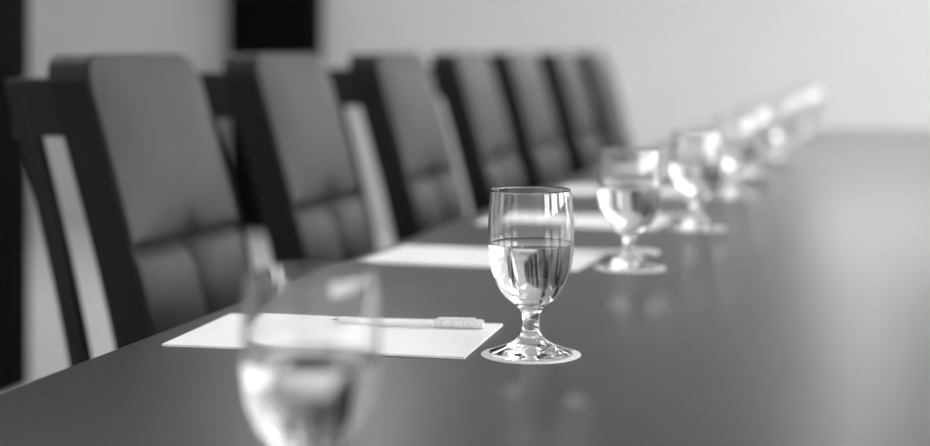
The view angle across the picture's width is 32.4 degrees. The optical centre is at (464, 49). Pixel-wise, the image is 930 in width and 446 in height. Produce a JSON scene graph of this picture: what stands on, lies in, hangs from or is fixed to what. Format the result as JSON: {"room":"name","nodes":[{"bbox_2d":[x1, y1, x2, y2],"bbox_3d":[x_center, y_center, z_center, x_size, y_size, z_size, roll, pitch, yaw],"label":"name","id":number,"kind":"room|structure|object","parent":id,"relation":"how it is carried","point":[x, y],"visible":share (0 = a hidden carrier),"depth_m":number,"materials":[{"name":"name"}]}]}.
{"room":"conference room","nodes":[
{"label":"conference room","id":0,"kind":"room"},
{"bbox_2d":[29,222,394,381],"bbox_3d":[-0.240,1.087,2.869,10.600,0.100,12.000,0,0,16],"label":"floor","id":1,"kind":"structure","parent":0,"point":[47,347],"depth_m":6.73,"materials":[{"name":"carpet"}]},
{"bbox_2d":[0,0,28,392],"bbox_3d":[-1.676,-0.363,4.929,0.630,2.800,0.200,0,0,16],"label":"column","id":2,"kind":"structure","parent":1,"relation":"on","point":[14,14],"depth_m":4.85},
{"bbox_2d":[5,53,248,366],"bbox_3d":[-0.270,0.521,2.360,0.680,1.032,0.580,0,0,16],"label":"chair","id":3,"kind":"object","parent":1,"relation":"on","point":[138,132],"visible":0.67,"depth_m":2.25,"materials":[{"name":"leather"}]},
{"bbox_2d":[227,0,322,232],"bbox_3d":[-1.085,-0.363,9.127,0.520,2.800,0.165,0,0,16],"label":"column","id":4,"kind":"structure","parent":1,"relation":"on","point":[253,26],"depth_m":9.07,"materials":[{"name":"black"}]},
{"bbox_2d":[198,53,373,270],"bbox_3d":[-0.111,0.521,2.930,0.680,1.032,0.580,0,0,15],"label":"chair","id":5,"kind":"object","parent":1,"relation":"on","point":[284,107],"visible":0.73,"depth_m":2.82,"materials":[{"name":"leather"}]},
{"bbox_2d":[327,52,467,251],"bbox_3d":[0.067,0.521,3.569,0.680,1.032,0.580,0,0,17],"label":"chair","id":6,"kind":"object","parent":1,"relation":"on","point":[395,93],"visible":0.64,"depth_m":3.46,"materials":[{"name":"leather"}]},
{"bbox_2d":[0,127,929,445],"bbox_3d":[1.187,0.662,2.939,2.187,0.750,5.700,0,0,16],"label":"conference table","id":7,"kind":"object","parent":1,"relation":"on","point":[804,320],"visible":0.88,"depth_m":1.52,"materials":[{"name":"grey wood"}]},
{"bbox_2d":[162,313,502,358],"bbox_3d":[-0.127,0.286,1.607,0.300,0.002,0.184,0,0,13],"label":"paper pad","id":8,"kind":"object","parent":7,"relation":"on","point":[225,332],"visible":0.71,"depth_m":1.57,"materials":[{"name":"white paper"}]},
{"bbox_2d":[380,317,483,328],"bbox_3d":[-0.056,0.279,1.643,0.151,0.011,0.010,0,0,7],"label":"pen","id":9,"kind":"object","parent":8,"relation":"on","point":[440,322],"visible":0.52,"depth_m":1.64,"materials":[{"name":"plastic"}]},
{"bbox_2d":[360,245,602,270],"bbox_3d":[0.028,0.286,2.205,0.300,0.002,0.184,0,0,17],"label":"paper pad","id":10,"kind":"object","parent":7,"relation":"on","point":[404,254],"visible":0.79,"depth_m":2.19,"materials":[{"name":"white paper"}]},
{"bbox_2d":[573,248,658,256],"bbox_3d":[0.193,0.279,2.216,0.151,0.011,0.010,0,0,13],"label":"pen","id":11,"kind":"object","parent":10,"relation":"on","point":[641,252],"visible":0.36,"depth_m":2.21,"materials":[{"name":"metal"}]},
{"bbox_2d":[481,348,580,363],"bbox_3d":[0.062,0.287,1.508,0.094,0.001,0.094,0,0,16],"label":"coaster","id":12,"kind":"object","parent":7,"relation":"on","point":[485,353],"visible":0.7,"depth_m":1.48,"materials":[{"name":"white paper"}]},
{"bbox_2d":[488,186,573,361],"bbox_3d":[0.062,0.209,1.508,0.081,0.155,0.081,0,0,20],"label":"water goblet","id":13,"kind":"object","parent":12,"relation":"on","point":[531,228],"visible":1,"depth_m":1.48,"materials":[{"name":"clear glass"}]},
{"bbox_2d":[473,214,672,229],"bbox_3d":[0.184,0.286,2.679,0.300,0.002,0.184,0,0,18],"label":"paper pad","id":14,"kind":"object","parent":7,"relation":"on","point":[580,221],"visible":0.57,"depth_m":2.64,"materials":[{"name":"white paper"}]},
{"bbox_2d":[655,213,703,219],"bbox_3d":[0.327,0.279,2.696,0.151,0.011,0.010,0,0,12],"label":"pen","id":15,"kind":"object","parent":14,"relation":"on","point":[684,216],"visible":0.4,"depth_m":2.69,"materials":[{"name":"metal"}]},
{"bbox_2d":[566,185,684,196],"bbox_3d":[0.342,0.286,3.242,0.300,0.002,0.184,0,0,13],"label":"paper pad","id":16,"kind":"object","parent":7,"relation":"on","point":[578,190],"visible":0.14,"depth_m":3.22,"materials":[{"name":"white paper"}]},
{"bbox_2d":[665,184,730,189],"bbox_3d":[0.483,0.279,3.257,0.151,0.011,0.010,0,0,0],"label":"pen","id":17,"kind":"object","parent":16,"relation":"on","point":[720,186],"visible":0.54,"depth_m":3.25,"materials":[{"name":"metal"}]},
{"bbox_2d":[594,265,665,272],"bbox_3d":[0.217,0.287,2.106,0.094,0.001,0.094,0,0,16],"label":"coaster","id":18,"kind":"object","parent":7,"relation":"on","point":[597,267],"visible":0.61,"depth_m":2.08,"materials":[{"name":"white paper"}]},
{"bbox_2d":[599,148,660,270],"bbox_3d":[0.217,0.209,2.106,0.081,0.155,0.081,0,0,45],"label":"water goblet","id":19,"kind":"object","parent":18,"relation":"on","point":[629,178],"visible":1,"depth_m":2.08,"materials":[{"name":"clear glass"}]},
{"bbox_2d":[597,168,728,175],"bbox_3d":[0.475,0.286,3.776,0.300,0.002,0.184,0,0,14],"label":"paper pad","id":20,"kind":"object","parent":7,"relation":"on","point":[665,171],"visible":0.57,"depth_m":3.72,"materials":[{"name":"white paper"}]},
{"bbox_2d":[667,226,725,230],"bbox_3d":[0.374,0.287,2.579,0.094,0.001,0.094,0,0,16],"label":"coaster","id":21,"kind":"object","parent":7,"relation":"on","point":[669,227],"visible":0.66,"depth_m":2.55,"materials":[{"name":"white paper"}]},
{"bbox_2d":[671,130,721,229],"bbox_3d":[0.374,0.209,2.579,0.081,0.155,0.081,0,0,6],"label":"water goblet","id":22,"kind":"object","parent":21,"relation":"on","point":[696,155],"visible":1,"depth_m":2.55,"materials":[{"name":"clear glass"}]},
{"bbox_2d":[659,153,761,157],"bbox_3d":[0.639,0.286,4.311,0.300,0.002,0.184,0,0,17],"label":"paper pad","id":23,"kind":"object","parent":7,"relation":"on","point":[662,155],"visible":0.18,"depth_m":4.32,"materials":[{"name":"white paper"}]},
{"bbox_2d":[761,151,775,154],"bbox_3d":[0.781,0.279,4.328,0.151,0.011,0.010,0,0,10],"label":"pen","id":24,"kind":"object","parent":23,"relation":"on","point":[765,152],"visible":0.3,"depth_m":4.32,"materials":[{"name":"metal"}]},
{"bbox_2d":[711,194,759,197],"bbox_3d":[0.531,0.287,3.143,0.094,0.001,0.094,0,0,16],"label":"coaster","id":25,"kind":"object","parent":7,"relation":"on","point":[714,195],"visible":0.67,"depth_m":3.11,"materials":[{"name":"white paper"}]},
{"bbox_2d":[715,116,756,196],"bbox_3d":[0.531,0.209,3.143,0.081,0.155,0.081,0,0,27],"label":"water goblet","id":26,"kind":"object","parent":25,"relation":"on","point":[738,133],"visible":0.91,"depth_m":3.11,"materials":[{"name":"clear glass"}]},
{"bbox_3d":[0.829,0.287,4.212,0.094,0.001,0.094,0,0,16],"label":"coaster","id":27,"kind":"object","parent":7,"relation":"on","visible":0},
{"bbox_2d":[765,99,795,159],"bbox_3d":[0.829,0.209,4.212,0.081,0.155,0.081,0,0,10],"label":"water goblet","id":28,"kind":"object","parent":27,"relation":"on","point":[782,110],"visible":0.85,"depth_m":4.18,"materials":[{"name":"clear glass"}]},
{"bbox_3d":[1.210,0.287,5.601,0.094,0.001,0.094,0,0,16],"label":"coaster","id":29,"kind":"object","parent":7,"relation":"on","visible":0},
{"bbox_2d":[799,87,822,131],"bbox_3d":[1.210,0.209,5.601,0.081,0.155,0.081,0,0,5],"label":"water goblet","id":30,"kind":"object","parent":29,"relation":"on","point":[810,128],"visible":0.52,"depth_m":5.58,"materials":[{"name":"clear glass"}]},
{"bbox_3d":[0.664,0.287,3.676,0.094,0.001,0.094,0,0,16],"label":"coaster","id":31,"kind":"object","parent":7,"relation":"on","visible":0},
{"bbox_2d":[737,106,771,175],"bbox_3d":[0.664,0.209,3.676,0.081,0.155,0.081,0,0,44],"label":"water goblet","id":32,"kind":"object","parent":31,"relation":"on","point":[763,115],"visible":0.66,"depth_m":3.65,"materials":[{"name":"clear glass"}]},
{"bbox_3d":[1.102,0.287,5.195,0.094,0.001,0.094,0,0,16],"label":"coaster","id":33,"kind":"object","parent":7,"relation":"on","visible":0},
{"bbox_2d":[792,90,816,138],"bbox_3d":[1.102,0.209,5.195,0.081,0.155,0.081,0,0,22],"label":"water goblet","id":34,"kind":"object","parent":33,"relation":"on","point":[810,96],"visible":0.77,"depth_m":5.16,"materials":[{"name":"clear glass"}]},
{"bbox_3d":[0.958,0.287,4.716,0.094,0.001,0.094,0,0,16],"label":"coaster","id":35,"kind":"object","parent":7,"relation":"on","visible":0},
{"bbox_2d":[776,94,803,147],"bbox_3d":[0.958,0.209,4.716,0.081,0.155,0.081,0,0,20],"label":"water goblet","id":36,"kind":"object","parent":35,"relation":"on","point":[799,98],"visible":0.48,"depth_m":4.69,"materials":[{"name":"clear glass"}]},
{"bbox_3d":[-0.090,0.287,0.944,0.094,0.001,0.094,0,0,16],"label":"coaster","id":37,"kind":"object","parent":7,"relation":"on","visible":0},
{"bbox_2d":[242,264,380,445],"bbox_3d":[-0.090,0.209,0.944,0.081,0.155,0.081,0,0,-28],"label":"water goblet","id":38,"kind":"object","parent":37,"relation":"on","point":[311,336],"visible":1,"depth_m":0.91,"materials":[{"name":"clear glass"}]},
{"bbox_2d":[428,52,523,214],"bbox_3d":[0.229,0.521,4.156,0.680,1.032,0.580,0,0,15],"label":"chair","id":39,"kind":"object","parent":1,"relation":"on","point":[465,82],"visible":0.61,"depth_m":4.03,"materials":[{"name":"leather"}]},
{"bbox_2d":[487,52,569,185],"bbox_3d":[0.381,0.521,4.699,0.680,1.032,0.580,0,0,16],"label":"chair","id":40,"kind":"object","parent":1,"relation":"on","point":[538,149],"visible":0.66,"depth_m":4.58,"materials":[{"name":"leather"}]},
{"bbox_2d":[536,51,602,177],"bbox_3d":[0.548,0.521,5.300,0.680,1.032,0.580,0,0,15],"label":"chair","id":41,"kind":"object","parent":1,"relation":"on","point":[581,143],"visible":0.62,"depth_m":5.17,"materials":[{"name":"leather"}]},
{"bbox_2d":[574,51,632,148],"bbox_3d":[0.695,0.521,5.828,0.680,1.032,0.580,0,0,16],"label":"chair","id":42,"kind":"object","parent":1,"relation":"on","point":[612,130],"visible":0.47,"depth_m":5.71,"materials":[{"name":"leather"}]},
{"bbox_2d":[29,0,929,216],"bbox_3d":[1.354,-0.363,8.602,10.600,2.800,0.100,0,0,16],"label":"wall","id":43,"kind":"structure","parent":0,"point":[675,65],"depth_m":8.66,"materials":[{"name":"paint"}]},
{"bbox_2d":[29,205,392,233],"bbox_3d":[1.346,0.987,8.544,10.385,0.100,0.015,0,0,16],"label":"baseboard","id":44,"kind":"structure","parent":43,"relation":"attached to","point":[74,215],"depth_m":9.55,"materials":[{"name":"grey paint"}]}
]}

